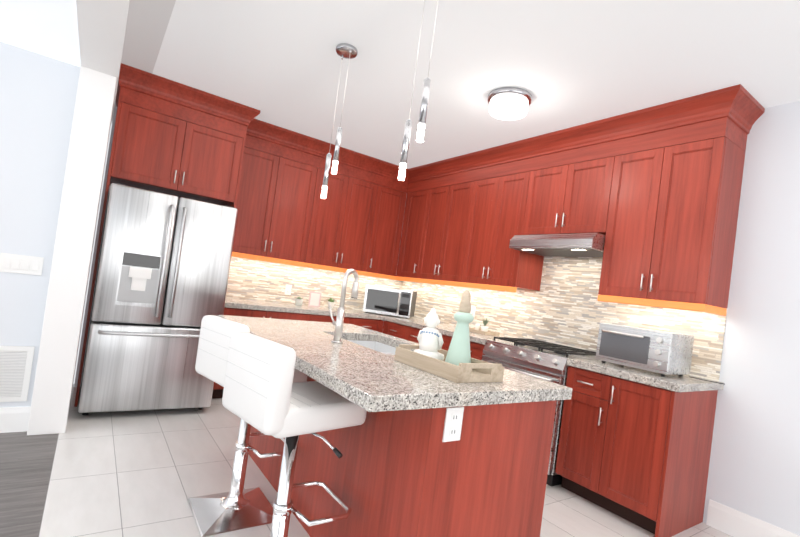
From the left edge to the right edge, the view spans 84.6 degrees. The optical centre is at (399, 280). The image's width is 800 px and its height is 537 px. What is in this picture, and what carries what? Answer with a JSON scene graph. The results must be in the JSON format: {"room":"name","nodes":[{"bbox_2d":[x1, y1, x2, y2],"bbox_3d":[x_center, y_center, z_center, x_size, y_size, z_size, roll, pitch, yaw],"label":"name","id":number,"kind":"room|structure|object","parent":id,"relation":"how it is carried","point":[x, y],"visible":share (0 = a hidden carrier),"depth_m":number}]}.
{"room":"kitchen","nodes":[
{"label":"kitchen","id":0,"kind":"room"},
{"bbox_2d":[0,431,58,536],"bbox_3d":[-1.950,1.014,-0.814,3.755,0.050,6.900,8,-1,-35],"label":"floor","id":1,"kind":"structure","parent":0,"point":[26,462],"depth_m":2.31},
{"bbox_2d":[0,42,80,407],"bbox_3d":[-3.790,-0.432,1.952,3.590,2.450,0.100,8,-1,-35],"label":"wall","id":2,"kind":"structure","parent":0,"point":[38,93],"depth_m":2.85},
{"bbox_2d":[0,407,30,432],"bbox_3d":[-3.905,0.707,1.882,3.590,0.160,0.016,8,-1,-35],"label":"baseboard","id":3,"kind":"structure","parent":2,"relation":"attached to","point":[14,419],"depth_m":2.86},
{"bbox_2d":[0,346,34,401],"bbox_3d":[-2.759,0.570,2.670,0.800,0.360,0.012,8,-1,-35],"label":"air vent","id":4,"kind":"object","parent":2,"relation":"in","point":[16,362],"visible":1,"depth_m":2.85},
{"bbox_2d":[0,253,43,275],"bbox_3d":[-2.445,-0.102,2.841,0.214,0.120,0.011,8,-1,-35],"label":"switch plate","id":5,"kind":"object","parent":2,"relation":"attached to","point":[20,264],"visible":1,"depth_m":2.84},
{"bbox_2d":[0,0,80,66],"bbox_3d":[-1.674,-1.617,-0.808,3.590,0.340,6.900,8,-1,-35],"label":"ceiling","id":6,"kind":"structure","parent":0,"point":[48,28],"depth_m":2.48},
{"bbox_2d":[27,0,129,435],"bbox_3d":[-0.607,-0.227,0.714,0.210,2.820,8.020,8,-1,-35],"label":"wall","id":7,"kind":"structure","parent":0,"point":[69,275],"depth_m":2.90},
{"bbox_2d":[74,101,406,386],"bbox_3d":[-1.390,-0.193,5.001,3.430,2.720,0.100,8,-1,-35],"label":"wall","id":8,"kind":"structure","parent":0,"point":[95,247],"depth_m":3.99},
{"bbox_2d":[106,79,249,206],"bbox_3d":[-2.044,-1.158,4.038,1.000,0.745,0.620,8,-1,-35],"label":"upper cabinet","id":9,"kind":"object","parent":8,"relation":"attached to","point":[161,144],"depth_m":3.76},
{"bbox_2d":[232,131,325,262],"bbox_3d":[-1.374,-0.835,4.690,0.909,1.185,0.350,8,-1,-35],"label":"upper cabinet","id":10,"kind":"object","parent":8,"relation":"attached to","point":[277,215],"depth_m":4.56},
{"bbox_2d":[306,155,373,274],"bbox_3d":[-0.736,-0.743,5.139,0.897,1.185,0.350,8,-1,-35],"label":"upper cabinet","id":11,"kind":"object","parent":8,"relation":"attached to","point":[340,237],"depth_m":5.00},
{"bbox_2d":[362,171,405,278],"bbox_3d":[-0.250,-0.673,5.457,0.506,1.185,0.390,8,-1,-35],"label":"upper cabinet","id":12,"kind":"object","parent":8,"relation":"attached to","point":[386,201],"depth_m":5.31},
{"bbox_2d":[38,384,732,536],"bbox_3d":[0.707,1.413,1.742,3.575,0.050,8.020,8,-1,-35],"label":"floor","id":13,"kind":"structure","parent":0,"point":[142,473],"depth_m":2.61},
{"bbox_2d":[78,183,237,414],"bbox_3d":[-2.100,0.174,3.809,0.910,1.760,1.030,8,-1,-35],"label":"fridge","id":14,"kind":"object","parent":13,"relation":"on","point":[162,277],"visible":0.94,"depth_m":3.40},
{"bbox_2d":[187,315,306,536],"bbox_3d":[-0.793,0.704,2.275,0.514,0.988,0.474,8,-1,-35],"label":"bar stool","id":15,"kind":"object","parent":13,"relation":"on","point":[237,507],"visible":0.58,"depth_m":2.20},
{"bbox_2d":[212,307,309,398],"bbox_3d":[-1.527,0.712,4.529,0.840,0.871,0.620,8,-1,-35],"label":"base cabinet","id":16,"kind":"object","parent":13,"relation":"on","point":[218,389],"depth_m":4.22},
{"bbox_2d":[225,299,417,318],"bbox_3d":[-0.825,0.348,4.978,2.407,0.048,0.640,8,-1,-35],"label":"countertop","id":17,"kind":"structure","parent":16,"relation":"on","point":[242,304],"depth_m":4.56},
{"bbox_2d":[295,296,302,305],"bbox_3d":[-1.117,0.227,4.845,0.097,0.110,0.101,8,-1,-35],"label":"potted plant","id":18,"kind":"object","parent":17,"relation":"on","point":[299,301],"visible":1,"depth_m":4.81},
{"bbox_2d":[308,291,320,306],"bbox_3d":[-0.984,0.218,5.029,0.129,0.170,0.090,8,-1,-35],"label":"photo frame","id":19,"kind":"object","parent":17,"relation":"on","point":[314,299],"visible":1,"depth_m":5.00},
{"bbox_2d":[327,298,334,308],"bbox_3d":[-0.808,0.259,5.097,0.107,0.136,0.113,8,-1,-35],"label":"potted plant","id":20,"kind":"object","parent":17,"relation":"on","point":[331,302],"visible":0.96,"depth_m":5.07},
{"bbox_2d":[363,285,416,317],"bbox_3d":[-0.118,0.261,5.290,0.560,0.320,0.418,7,-1,10],"label":"microwave","id":21,"kind":"object","parent":17,"relation":"on","point":[390,301],"visible":1,"depth_m":5.12},
{"bbox_2d":[222,332,366,536],"bbox_3d":[-0.435,0.734,1.727,0.505,1.000,0.471,8,-1,-35],"label":"bar stool","id":22,"kind":"object","parent":13,"relation":"on","point":[263,393],"visible":1,"depth_m":1.61},
{"bbox_2d":[310,315,349,323],"bbox_3d":[-0.983,0.791,4.912,0.617,0.871,0.620,8,-1,-35],"label":"base cabinet","id":23,"kind":"object","parent":13,"relation":"on","point":[319,318],"depth_m":4.64},
{"bbox_2d":[350,315,377,330],"bbox_3d":[-0.579,0.849,5.172,0.468,0.871,0.660,8,-1,-35],"label":"base cabinet","id":24,"kind":"object","parent":13,"relation":"on","point":[372,324],"depth_m":4.92},
{"bbox_2d":[378,319,409,339],"bbox_3d":[0.120,0.937,5.012,0.696,0.871,0.528,8,-1,-35],"label":"base cabinet","id":25,"kind":"object","parent":13,"relation":"on","point":[400,330],"depth_m":4.88},
{"bbox_2d":[382,315,509,346],"bbox_3d":[0.529,0.517,4.567,0.640,0.048,1.595,8,-1,-35],"label":"countertop","id":26,"kind":"structure","parent":25,"relation":"on","point":[444,328],"depth_m":4.38},
{"bbox_2d":[469,317,499,335],"bbox_3d":[0.814,0.443,4.356,0.200,0.162,0.300,8,-1,-35],"label":"tray","id":27,"kind":"object","parent":26,"relation":"on","point":[483,330],"visible":0.96,"depth_m":4.29},
{"bbox_2d":[248,337,555,536],"bbox_3d":[-0.183,0.848,2.499,0.733,0.869,1.919,8,-1,-35],"label":"kitchen island","id":28,"kind":"object","parent":13,"relation":"on","point":[425,454],"depth_m":1.74},
{"bbox_2d":[218,315,377,340],"bbox_3d":[-0.652,0.333,3.023,1.030,0.050,0.555,8,-1,-35],"label":"island countertop","id":29,"kind":"structure","parent":28,"relation":"on","point":[340,329],"depth_m":2.94},
{"bbox_2d":[247,325,417,352],"bbox_3d":[-0.281,0.371,2.488,1.030,0.050,0.750,8,-1,-35],"label":"island countertop","id":30,"kind":"structure","parent":28,"relation":"on","point":[301,340],"depth_m":2.34},
{"bbox_2d":[295,353,571,412],"bbox_3d":[0.131,0.413,1.896,1.030,0.050,0.695,8,-1,-35],"label":"island countertop","id":31,"kind":"structure","parent":28,"relation":"on","point":[374,382],"depth_m":1.64},
{"bbox_2d":[394,344,503,382],"bbox_3d":[0.205,0.359,1.932,0.260,0.074,0.425,8,-1,-35],"label":"decorative tray","id":32,"kind":"object","parent":31,"relation":"on","point":[475,370],"visible":0.79,"depth_m":1.80},
{"bbox_2d":[414,308,444,360],"bbox_3d":[0.137,0.251,2.022,0.135,0.250,0.142,8,-1,-35],"label":"statue","id":33,"kind":"object","parent":32,"relation":"on","point":[430,339],"visible":0.85,"depth_m":1.99},
{"bbox_2d":[445,290,473,365],"bbox_3d":[0.277,0.217,1.956,0.120,0.350,0.120,8,-1,-35],"label":"bottle","id":34,"kind":"object","parent":32,"relation":"on","point":[458,352],"visible":0.81,"depth_m":1.93},
{"bbox_2d":[406,327,451,350],"bbox_3d":[0.466,0.974,4.580,0.620,0.871,0.814,8,-1,-35],"label":"base cabinet","id":35,"kind":"object","parent":13,"relation":"on","point":[414,332],"depth_m":4.52},
{"bbox_2d":[470,343,484,359],"bbox_3d":[0.798,1.008,4.101,0.620,0.871,0.468,8,-1,-35],"label":"base cabinet","id":36,"kind":"object","parent":13,"relation":"on","point":[476,349],"depth_m":3.83},
{"bbox_2d":[482,337,595,486],"bbox_3d":[1.114,0.997,3.555,0.714,0.952,0.772,8,-1,-35],"label":"range","id":37,"kind":"object","parent":13,"relation":"on","point":[543,360],"visible":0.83,"depth_m":3.31},
{"bbox_2d":[555,367,717,536],"bbox_3d":[1.577,1.087,2.979,0.620,0.871,0.697,8,-1,-35],"label":"base cabinet","id":38,"kind":"object","parent":13,"relation":"on","point":[637,452],"depth_m":2.73},
{"bbox_2d":[567,359,723,394],"bbox_3d":[1.637,0.630,2.970,0.640,0.048,0.727,8,-1,-35],"label":"countertop","id":39,"kind":"structure","parent":38,"relation":"on","point":[684,383],"depth_m":2.76},
{"bbox_2d":[595,323,724,384],"bbox_3d":[1.693,0.472,2.895,0.377,0.275,0.671,8,-1,-35],"label":"toaster oven","id":40,"kind":"object","parent":39,"relation":"on","point":[663,353],"visible":1,"depth_m":2.84},
{"bbox_2d":[121,0,799,168],"bbox_3d":[1.087,-1.354,1.810,3.530,0.103,8.020,8,-1,-35],"label":"ceiling","id":41,"kind":"structure","parent":0,"point":[566,64],"depth_m":2.74},
{"bbox_2d":[321,43,357,198],"bbox_3d":[-0.400,-0.998,2.790,0.140,0.954,0.146,8,-1,-35],"label":"pendant light","id":42,"kind":"object","parent":41,"relation":"hanging from","point":[346,51],"visible":1,"depth_m":2.77},
{"bbox_2d":[398,0,437,180],"bbox_3d":[0.099,-0.947,2.055,0.140,0.954,0.146,8,-1,-35],"label":"pendant light","id":43,"kind":"object","parent":41,"relation":"hanging from","point":[421,125],"visible":1,"depth_m":2.01},
{"bbox_2d":[487,87,531,119],"bbox_3d":[0.781,-1.249,3.159,0.316,0.135,0.316,8,-1,-35],"label":"flush-mount light","id":44,"kind":"object","parent":41,"relation":"attached to","point":[509,103],"visible":1,"depth_m":3.06},
{"bbox_2d":[417,101,799,535],"bbox_3d":[2.297,0.244,2.763,0.100,2.720,8.020,8,-1,-35],"label":"wall","id":45,"kind":"structure","parent":0,"point":[754,467],"depth_m":2.73},
{"bbox_2d":[394,175,433,282],"bbox_3d":[0.272,-0.607,5.350,0.426,1.185,0.508,8,-1,-35],"label":"upper cabinet","id":46,"kind":"object","parent":45,"relation":"attached to","point":[416,208],"depth_m":5.29},
{"bbox_2d":[418,167,477,286],"bbox_3d":[0.628,-0.569,4.904,0.350,1.185,0.865,8,-1,-35],"label":"upper cabinet","id":47,"kind":"object","parent":45,"relation":"attached to","point":[446,249],"depth_m":4.74},
{"bbox_2d":[466,151,553,294],"bbox_3d":[1.042,-0.527,4.306,0.350,1.185,0.826,8,-1,-35],"label":"upper cabinet","id":48,"kind":"object","parent":45,"relation":"attached to","point":[505,187],"depth_m":4.11},
{"bbox_2d":[509,233,604,256],"bbox_3d":[1.375,-0.285,3.646,0.488,0.124,0.776,8,-1,-35],"label":"range hood","id":49,"kind":"object","parent":45,"relation":"attached to","point":[574,245],"visible":0.88,"depth_m":3.49},
{"bbox_2d":[526,135,617,234],"bbox_3d":[1.496,-0.714,3.700,0.350,0.720,0.780,8,-1,-35],"label":"upper cabinet","id":50,"kind":"object","parent":45,"relation":"attached to","point":[572,184],"depth_m":3.54},
{"bbox_2d":[586,111,749,310],"bbox_3d":[1.871,-0.443,3.112,0.350,1.185,0.758,8,-1,-35],"label":"upper cabinet","id":51,"kind":"object","parent":45,"relation":"attached to","point":[652,193],"depth_m":2.90},
{"bbox_2d":[706,499,799,536],"bbox_3d":[3.179,1.618,1.128,0.016,0.160,4.175,8,-1,-35],"label":"baseboard","id":52,"kind":"structure","parent":45,"relation":"attached to","point":[729,520],"depth_m":2.70}
]}

